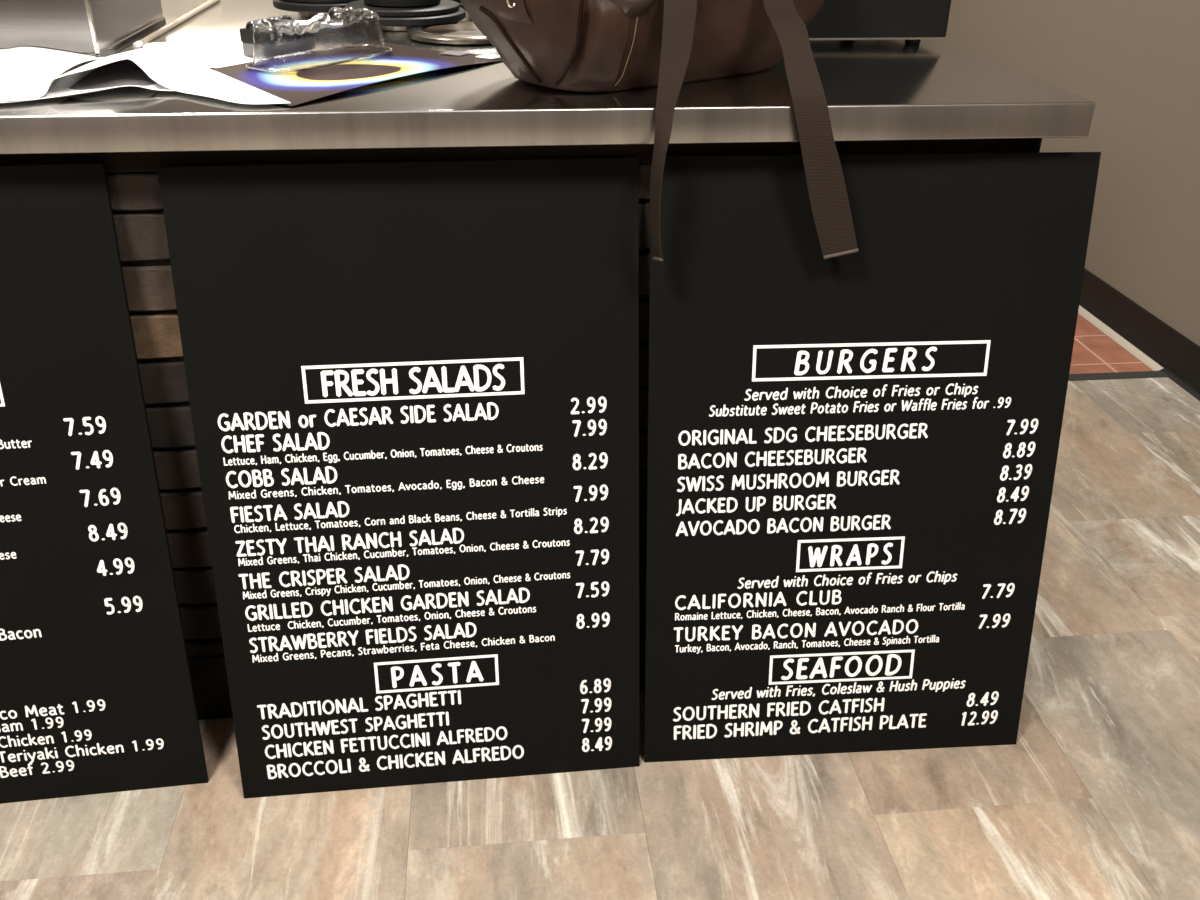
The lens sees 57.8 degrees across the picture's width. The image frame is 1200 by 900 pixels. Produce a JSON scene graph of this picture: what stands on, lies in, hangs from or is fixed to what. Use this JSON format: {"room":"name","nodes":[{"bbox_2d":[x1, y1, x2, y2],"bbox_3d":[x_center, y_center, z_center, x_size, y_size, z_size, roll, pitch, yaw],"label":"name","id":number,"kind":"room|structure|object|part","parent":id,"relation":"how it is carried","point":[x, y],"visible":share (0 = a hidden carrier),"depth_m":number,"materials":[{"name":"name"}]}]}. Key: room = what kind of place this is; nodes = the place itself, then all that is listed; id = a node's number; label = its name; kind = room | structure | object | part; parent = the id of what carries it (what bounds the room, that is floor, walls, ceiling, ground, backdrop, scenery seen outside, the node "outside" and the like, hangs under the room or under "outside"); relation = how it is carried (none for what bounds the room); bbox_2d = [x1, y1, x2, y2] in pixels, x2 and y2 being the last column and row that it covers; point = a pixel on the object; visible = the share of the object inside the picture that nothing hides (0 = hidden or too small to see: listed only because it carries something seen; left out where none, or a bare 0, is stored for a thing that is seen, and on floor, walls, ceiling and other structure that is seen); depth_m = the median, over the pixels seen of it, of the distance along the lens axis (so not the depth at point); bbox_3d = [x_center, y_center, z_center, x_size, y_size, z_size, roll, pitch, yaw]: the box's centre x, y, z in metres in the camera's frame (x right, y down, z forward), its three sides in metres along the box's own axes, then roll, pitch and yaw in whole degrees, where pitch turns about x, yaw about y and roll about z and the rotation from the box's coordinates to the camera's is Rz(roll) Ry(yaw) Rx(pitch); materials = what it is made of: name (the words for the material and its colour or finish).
{"room":"eatery","nodes":[
{"label":"eatery","id":0,"kind":"room"},
{"bbox_2d":[0,305,1199,899],"bbox_3d":[-1.303,0.732,1.125,5.960,0.068,8.200,-2,29,-5],"label":"floor","id":1,"kind":"structure","parent":0,"point":[1096,796],"depth_m":1.51,"materials":[{"name":"wood"}]},
{"bbox_2d":[0,162,208,803],"bbox_3d":[-0.844,0.090,1.364,0.562,0.852,0.129,-4,29,-8],"label":"menu board","id":2,"kind":"object","parent":1,"relation":"on","point":[97,696],"visible":1,"depth_m":1.39,"materials":[{"name":"black plastic"}]},
{"bbox_2d":[157,157,639,797],"bbox_3d":[-0.227,0.067,1.422,0.562,0.846,0.161,-3,29,-6],"label":"menu board","id":3,"kind":"object","parent":1,"relation":"on","point":[413,387],"visible":1,"depth_m":1.40,"materials":[{"name":"black plastic"}]},
{"bbox_2d":[0,138,1041,719],"bbox_3d":[-1.002,-0.195,1.857,3.013,0.871,1.014,-2,29,-5],"label":"counter base","id":4,"kind":"object","parent":1,"relation":"on","point":[132,177],"depth_m":1.36,"materials":[{"name":"brown wood"}]},
{"bbox_3d":[-0.889,-0.328,1.234,2.893,0.034,0.016,-2,29,-5],"label":"rail","id":5,"kind":"part","parent":4,"relation":"part of","materials":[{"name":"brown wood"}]},
{"bbox_2d":[0,0,1094,153],"bbox_3d":[-0.972,-0.596,1.637,3.027,0.042,1.100,-2,29,-5],"label":"countertop","id":6,"kind":"structure","parent":4,"relation":"on","point":[931,89],"depth_m":1.27,"materials":[{"name":"metal"}]},
{"bbox_2d":[0,0,165,57],"bbox_3d":[-0.870,-0.725,1.545,0.356,0.274,0.362,-2,29,-5],"label":"dispenser","id":7,"kind":"object","parent":6,"relation":"on","point":[98,28],"visible":0.88,"depth_m":1.45,"materials":[{"name":"silver metal"}]},
{"bbox_3d":[-0.850,-0.639,1.390,0.347,0.266,0.003,-2,29,-5],"label":"panel","id":8,"kind":"part","parent":7,"relation":"part of","materials":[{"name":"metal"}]},
{"bbox_3d":[-0.697,-0.733,1.562,0.004,0.266,0.355,-2,29,-5],"label":"panel","id":9,"kind":"part","parent":7,"relation":"part of","materials":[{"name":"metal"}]},
{"bbox_2d":[0,46,290,103],"bbox_3d":[-0.705,-0.466,1.318,0.687,0.038,0.327,-2,29,-5],"label":"paper","id":10,"kind":"object","parent":6,"relation":"on","point":[26,73],"visible":1,"depth_m":1.31,"materials":[{"name":"white paper"}]},
{"bbox_2d":[132,0,218,48],"bbox_3d":[-0.700,-0.724,1.822,0.010,0.009,0.590,-2,29,-5],"label":"rod","id":11,"kind":"object","parent":6,"relation":"on","point":[138,44],"visible":0.98,"depth_m":1.74,"materials":[{"name":"metal"}]},
{"bbox_2d":[143,41,252,67],"bbox_3d":[-0.552,-0.553,1.521,0.171,0.002,0.274,-9,30,-16],"label":"sheet","id":12,"kind":"object","parent":6,"relation":"on","point":[213,54],"visible":0.48,"depth_m":1.55,"materials":[{"name":"paper"}]},
{"bbox_2d":[240,28,252,56],"bbox_3d":[-0.453,-0.578,1.530,0.044,0.036,0.097,17,33,28],"label":"box","id":13,"kind":"object","parent":12,"relation":"on","point":[246,35],"visible":0.22,"depth_m":1.50,"materials":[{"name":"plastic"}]},
{"bbox_3d":[-0.453,-0.586,1.526,0.044,0.018,0.097,17,33,27],"label":"lid","id":14,"kind":"part","parent":13,"relation":"part of","materials":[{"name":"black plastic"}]},
{"bbox_2d":[273,0,356,16],"bbox_3d":[-0.475,-0.805,1.907,0.196,0.071,0.196,-2,29,-5],"label":"lid","id":15,"kind":"object","parent":6,"relation":"on","point":[311,8],"visible":0.58,"depth_m":1.84,"materials":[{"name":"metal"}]},
{"bbox_2d":[211,43,501,106],"bbox_3d":[-0.344,-0.504,1.429,0.262,0.009,0.401,18,33,29],"label":"flyer","id":16,"kind":"object","parent":6,"relation":"on","point":[298,87],"visible":0.67,"depth_m":1.40,"materials":[{"name":"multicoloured paper"}]},
{"bbox_2d":[246,7,392,72],"bbox_3d":[-0.377,-0.556,1.462,0.098,0.058,0.228,17,33,27],"label":"clear container","id":17,"kind":"object","parent":16,"relation":"on","point":[281,44],"visible":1,"depth_m":1.42,"materials":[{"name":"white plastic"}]},
{"bbox_2d":[345,0,465,30],"bbox_3d":[-0.323,-0.730,1.775,0.204,0.070,0.204,-2,29,-5],"label":"lid","id":18,"kind":"object","parent":6,"relation":"on","point":[394,15],"visible":0.79,"depth_m":1.72,"materials":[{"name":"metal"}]},
{"bbox_3d":[-0.323,-0.745,1.767,0.124,0.034,0.124,-2,29,-5],"label":"knob","id":19,"kind":"part","parent":18,"relation":"part of","materials":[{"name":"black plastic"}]},
{"bbox_2d":[407,21,491,45],"bbox_3d":[-0.205,-0.651,1.695,0.188,0.012,0.188,-2,29,-5],"label":"plate","id":20,"kind":"object","parent":6,"relation":"on","point":[461,33],"visible":0.48,"depth_m":1.65,"materials":[{"name":"metal"}]},
{"bbox_2d":[452,0,467,13],"bbox_3d":[-0.183,-0.812,1.932,0.200,0.066,0.200,-2,29,-5],"label":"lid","id":21,"kind":"object","parent":6,"relation":"on","point":[457,1],"visible":0.03,"depth_m":1.87,"materials":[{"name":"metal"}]},
{"bbox_2d":[460,0,858,260],"bbox_3d":[0.129,-0.504,1.345,0.528,0.457,0.446,-19,34,-31],"label":"leather bag","id":22,"kind":"object","parent":6,"relation":"on","point":[596,46],"visible":1,"depth_m":1.27,"materials":[{"name":"leather"}]},
{"bbox_2d":[806,0,950,44],"bbox_3d":[0.272,-0.869,1.696,0.476,0.400,0.372,-2,29,-5],"label":"machine","id":23,"kind":"object","parent":6,"relation":"on","point":[911,21],"visible":0.45,"depth_m":1.63,"materials":[{"name":"plastic"}]},
{"bbox_3d":[0.289,-0.615,1.627,0.472,0.003,0.004,-2,29,-5],"label":"trim","id":24,"kind":"part","parent":23,"relation":"part of","materials":[{"name":"metal"}]},
{"bbox_3d":[0.493,-0.259,2.000,0.004,0.871,1.014,-2,29,-5],"label":"panel","id":25,"kind":"part","parent":4,"relation":"part of","materials":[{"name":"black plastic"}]},
{"bbox_2d":[644,152,1100,761],"bbox_3d":[0.343,0.044,1.472,0.562,0.849,0.147,-2,29,-4],"label":"menu board","id":26,"kind":"object","parent":1,"relation":"on","point":[852,458],"visible":1,"depth_m":1.45,"materials":[{"name":"black plastic"}]},
{"bbox_2d":[939,0,1199,345],"bbox_3d":[1.710,-0.594,0.693,0.097,2.860,8.100,-2,29,-5],"label":"wall","id":27,"kind":"structure","parent":0,"point":[1138,61],"depth_m":2.94,"materials":[{"name":"beige paint"}]},
{"bbox_2d":[1079,268,1199,400],"bbox_3d":[1.641,0.561,1.322,0.020,0.110,8.000,-2,29,-5],"label":"baseboard","id":28,"kind":"structure","parent":27,"relation":"attached to","point":[1179,357],"depth_m":2.90,"materials":[{"name":"black rubber"}]}
]}

